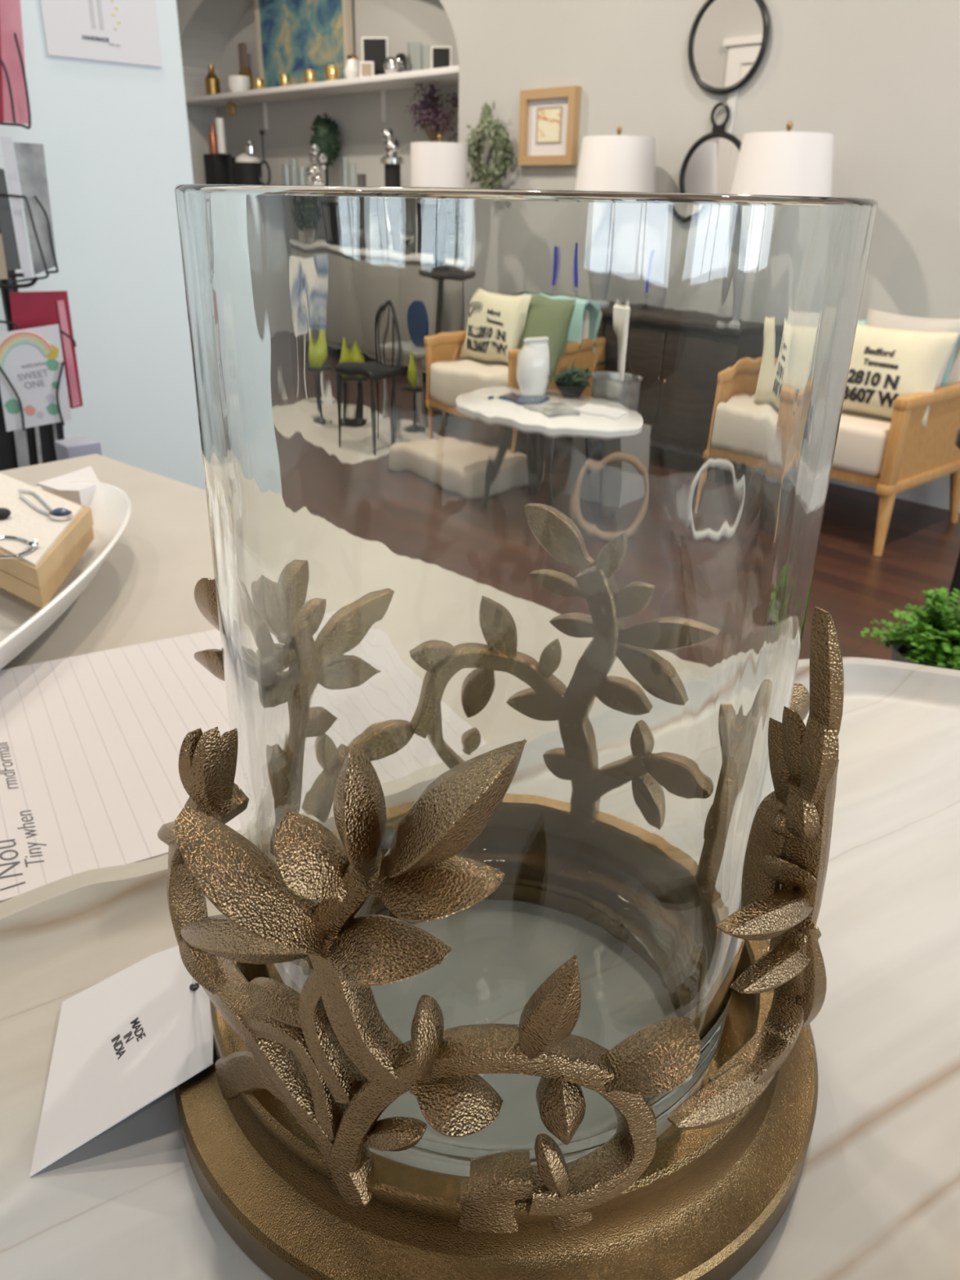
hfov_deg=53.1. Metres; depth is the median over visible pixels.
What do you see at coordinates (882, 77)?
wall
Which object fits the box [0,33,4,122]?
greeting card
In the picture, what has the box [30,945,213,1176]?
price tag
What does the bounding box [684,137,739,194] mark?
mirror glass
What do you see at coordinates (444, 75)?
niche shelf
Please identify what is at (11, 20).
greeting card
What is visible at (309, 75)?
cup
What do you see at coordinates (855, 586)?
floor
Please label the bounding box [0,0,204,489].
wall
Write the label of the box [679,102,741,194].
round mirror
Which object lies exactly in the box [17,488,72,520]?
bracelet
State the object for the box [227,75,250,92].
bowl
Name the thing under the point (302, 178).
drinking glass
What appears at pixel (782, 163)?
table lamp
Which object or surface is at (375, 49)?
photo frame
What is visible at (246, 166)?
jar
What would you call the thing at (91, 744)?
lined paper
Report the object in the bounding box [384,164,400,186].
picture frame
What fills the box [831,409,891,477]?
seat cushion
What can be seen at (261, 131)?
sculpture
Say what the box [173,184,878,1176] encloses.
glass cylinder
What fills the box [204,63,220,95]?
bottle
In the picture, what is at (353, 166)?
drinking glass
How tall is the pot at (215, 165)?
0.243 m
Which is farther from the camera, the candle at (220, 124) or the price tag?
the candle at (220, 124)
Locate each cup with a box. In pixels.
[253,78,264,89]
[279,74,289,86]
[303,69,315,83]
[324,65,339,80]
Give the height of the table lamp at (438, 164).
0.683 m
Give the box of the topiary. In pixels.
[309,112,341,186]
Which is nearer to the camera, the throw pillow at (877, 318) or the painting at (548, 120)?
the throw pillow at (877, 318)
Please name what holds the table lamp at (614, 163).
on the cabinet
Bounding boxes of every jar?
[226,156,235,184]
[234,153,262,184]
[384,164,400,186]
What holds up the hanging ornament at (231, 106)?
hanging from the niche shelf
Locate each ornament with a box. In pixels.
[226,99,235,116]
[383,56,399,74]
[395,53,408,72]
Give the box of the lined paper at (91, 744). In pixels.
[0,629,241,902]
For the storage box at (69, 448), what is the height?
0.060 m
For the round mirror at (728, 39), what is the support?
attached to the wall at (882, 77)
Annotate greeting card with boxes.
[0,0,28,124]
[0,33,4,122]
[0,136,31,279]
[0,168,21,271]
[0,233,8,279]
[0,324,71,431]
[9,290,83,408]
[13,142,56,275]
[57,300,80,406]
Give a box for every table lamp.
[410,133,467,188]
[574,126,655,192]
[730,121,834,196]
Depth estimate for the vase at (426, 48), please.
5.78 m
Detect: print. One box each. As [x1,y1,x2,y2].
[40,0,162,66]
[517,85,581,165]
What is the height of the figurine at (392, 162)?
0.364 m
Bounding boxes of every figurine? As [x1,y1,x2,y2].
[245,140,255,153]
[380,127,404,186]
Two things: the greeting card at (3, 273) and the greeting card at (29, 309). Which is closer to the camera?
the greeting card at (3, 273)
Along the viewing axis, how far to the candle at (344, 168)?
6.53 m
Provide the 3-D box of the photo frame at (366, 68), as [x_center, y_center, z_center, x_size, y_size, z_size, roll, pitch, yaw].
[-0.713,-3.601,6.070,0.088,0.091,0.034,4,25,7]
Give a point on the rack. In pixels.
(33, 446)
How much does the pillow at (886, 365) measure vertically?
0.312 m
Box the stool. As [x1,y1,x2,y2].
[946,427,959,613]
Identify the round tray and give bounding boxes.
[238,66,253,89]
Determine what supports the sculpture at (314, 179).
on the niche shelf
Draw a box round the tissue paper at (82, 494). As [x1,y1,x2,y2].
[36,466,99,506]
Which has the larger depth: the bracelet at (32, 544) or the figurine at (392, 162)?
the figurine at (392, 162)
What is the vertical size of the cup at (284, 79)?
0.089 m
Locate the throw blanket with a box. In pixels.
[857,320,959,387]
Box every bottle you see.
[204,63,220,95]
[208,123,217,153]
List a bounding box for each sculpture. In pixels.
[258,129,271,185]
[305,142,327,186]
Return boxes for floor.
[798,482,959,660]
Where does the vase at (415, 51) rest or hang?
on the niche shelf
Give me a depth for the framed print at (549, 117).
5.00 m
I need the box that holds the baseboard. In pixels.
[829,474,959,512]
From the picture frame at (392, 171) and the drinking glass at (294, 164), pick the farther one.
the drinking glass at (294, 164)
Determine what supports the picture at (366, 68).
attached to the photo frame at (366, 68)
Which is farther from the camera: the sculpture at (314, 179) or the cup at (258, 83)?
the cup at (258, 83)
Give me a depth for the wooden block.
0.65 m
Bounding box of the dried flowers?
[404,82,458,142]
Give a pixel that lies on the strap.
(732, 96)
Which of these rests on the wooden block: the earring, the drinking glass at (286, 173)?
the earring
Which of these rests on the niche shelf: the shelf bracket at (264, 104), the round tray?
the round tray
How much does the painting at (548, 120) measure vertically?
0.163 m
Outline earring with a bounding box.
[0,507,11,519]
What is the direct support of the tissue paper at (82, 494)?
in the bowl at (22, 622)
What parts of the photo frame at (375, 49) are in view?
frame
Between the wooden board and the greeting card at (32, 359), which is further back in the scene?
the wooden board
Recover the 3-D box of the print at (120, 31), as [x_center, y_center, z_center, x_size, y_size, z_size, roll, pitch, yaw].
[-0.698,-1.216,1.749,0.219,0.280,0.004,-20,32,-38]
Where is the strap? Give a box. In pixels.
[724,88,737,134]
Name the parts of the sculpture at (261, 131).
finial rod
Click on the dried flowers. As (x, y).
(437, 117)
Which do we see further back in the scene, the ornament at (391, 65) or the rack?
the ornament at (391, 65)
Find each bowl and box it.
[0,481,131,669]
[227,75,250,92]
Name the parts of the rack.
panel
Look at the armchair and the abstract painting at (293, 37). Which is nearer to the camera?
the armchair
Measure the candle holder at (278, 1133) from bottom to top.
0.188 m
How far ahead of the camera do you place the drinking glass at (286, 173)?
6.99 m
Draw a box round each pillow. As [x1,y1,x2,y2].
[842,324,959,426]
[865,308,959,388]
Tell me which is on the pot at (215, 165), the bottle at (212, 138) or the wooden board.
the bottle at (212, 138)
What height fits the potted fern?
0.200 m
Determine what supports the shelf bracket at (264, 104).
attached to the wall niche
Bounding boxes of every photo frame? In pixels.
[359,61,374,76]
[361,36,389,75]
[431,45,452,68]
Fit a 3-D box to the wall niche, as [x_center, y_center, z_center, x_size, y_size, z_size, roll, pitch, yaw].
[-0.975,-3.454,7.034,0.100,2.650,3.518,-20,32,-38]
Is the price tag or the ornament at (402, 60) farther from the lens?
the ornament at (402, 60)
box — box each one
[0,526,93,608]
[54,436,102,460]
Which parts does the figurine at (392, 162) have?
knob, lid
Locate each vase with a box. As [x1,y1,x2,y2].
[344,58,359,78]
[407,41,422,71]
[421,44,434,69]
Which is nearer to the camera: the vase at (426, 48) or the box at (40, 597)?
the box at (40, 597)
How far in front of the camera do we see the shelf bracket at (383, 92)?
6.46 m
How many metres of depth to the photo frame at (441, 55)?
5.67 m
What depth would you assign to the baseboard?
4.06 m
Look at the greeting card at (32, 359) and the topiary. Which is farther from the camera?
the topiary
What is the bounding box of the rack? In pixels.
[0,32,76,471]
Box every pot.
[203,153,231,184]
[889,636,919,664]
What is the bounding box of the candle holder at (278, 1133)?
[157,577,844,1279]
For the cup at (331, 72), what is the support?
on the niche shelf
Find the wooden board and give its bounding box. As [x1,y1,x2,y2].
[237,42,248,71]
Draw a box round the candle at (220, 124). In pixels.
[215,117,226,153]
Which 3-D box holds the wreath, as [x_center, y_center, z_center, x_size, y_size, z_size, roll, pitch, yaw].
[0.039,-2.703,5.257,0.126,0.440,0.384,-20,32,-38]
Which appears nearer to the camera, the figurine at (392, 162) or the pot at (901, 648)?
the pot at (901, 648)
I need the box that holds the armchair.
[830,340,959,555]
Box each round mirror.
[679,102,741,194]
[688,0,768,94]
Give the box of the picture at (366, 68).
[361,63,371,75]
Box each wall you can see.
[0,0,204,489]
[176,0,959,475]
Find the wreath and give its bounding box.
[465,100,515,189]
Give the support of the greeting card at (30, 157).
in the rack
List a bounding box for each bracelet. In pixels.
[0,535,39,558]
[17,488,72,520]
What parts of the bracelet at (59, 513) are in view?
chain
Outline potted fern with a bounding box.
[860,587,959,670]
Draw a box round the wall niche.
[217,0,458,186]
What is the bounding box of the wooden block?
[0,472,93,588]
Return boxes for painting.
[253,0,353,88]
[537,108,560,142]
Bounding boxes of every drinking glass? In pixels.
[281,164,291,185]
[288,159,298,185]
[297,167,306,185]
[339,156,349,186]
[348,163,357,186]
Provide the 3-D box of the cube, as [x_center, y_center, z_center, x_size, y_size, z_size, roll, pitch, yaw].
[-0.796,-3.086,6.476,0.059,0.096,0.059,-20,32,-38]
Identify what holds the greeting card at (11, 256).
in the rack
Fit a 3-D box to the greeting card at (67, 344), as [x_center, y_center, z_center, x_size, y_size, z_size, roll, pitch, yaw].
[-0.682,-0.473,1.595,0.012,0.171,0.002,-9,27,-21]
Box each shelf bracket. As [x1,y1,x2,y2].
[262,102,268,129]
[381,90,386,121]
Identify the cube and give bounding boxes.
[357,173,366,186]
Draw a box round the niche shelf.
[185,65,458,106]
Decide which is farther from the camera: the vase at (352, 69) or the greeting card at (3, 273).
the vase at (352, 69)
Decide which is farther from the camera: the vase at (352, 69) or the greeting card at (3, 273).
the vase at (352, 69)
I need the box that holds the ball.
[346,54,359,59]
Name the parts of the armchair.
seat frame, leg, arm frame, rattan panel, backrest, leg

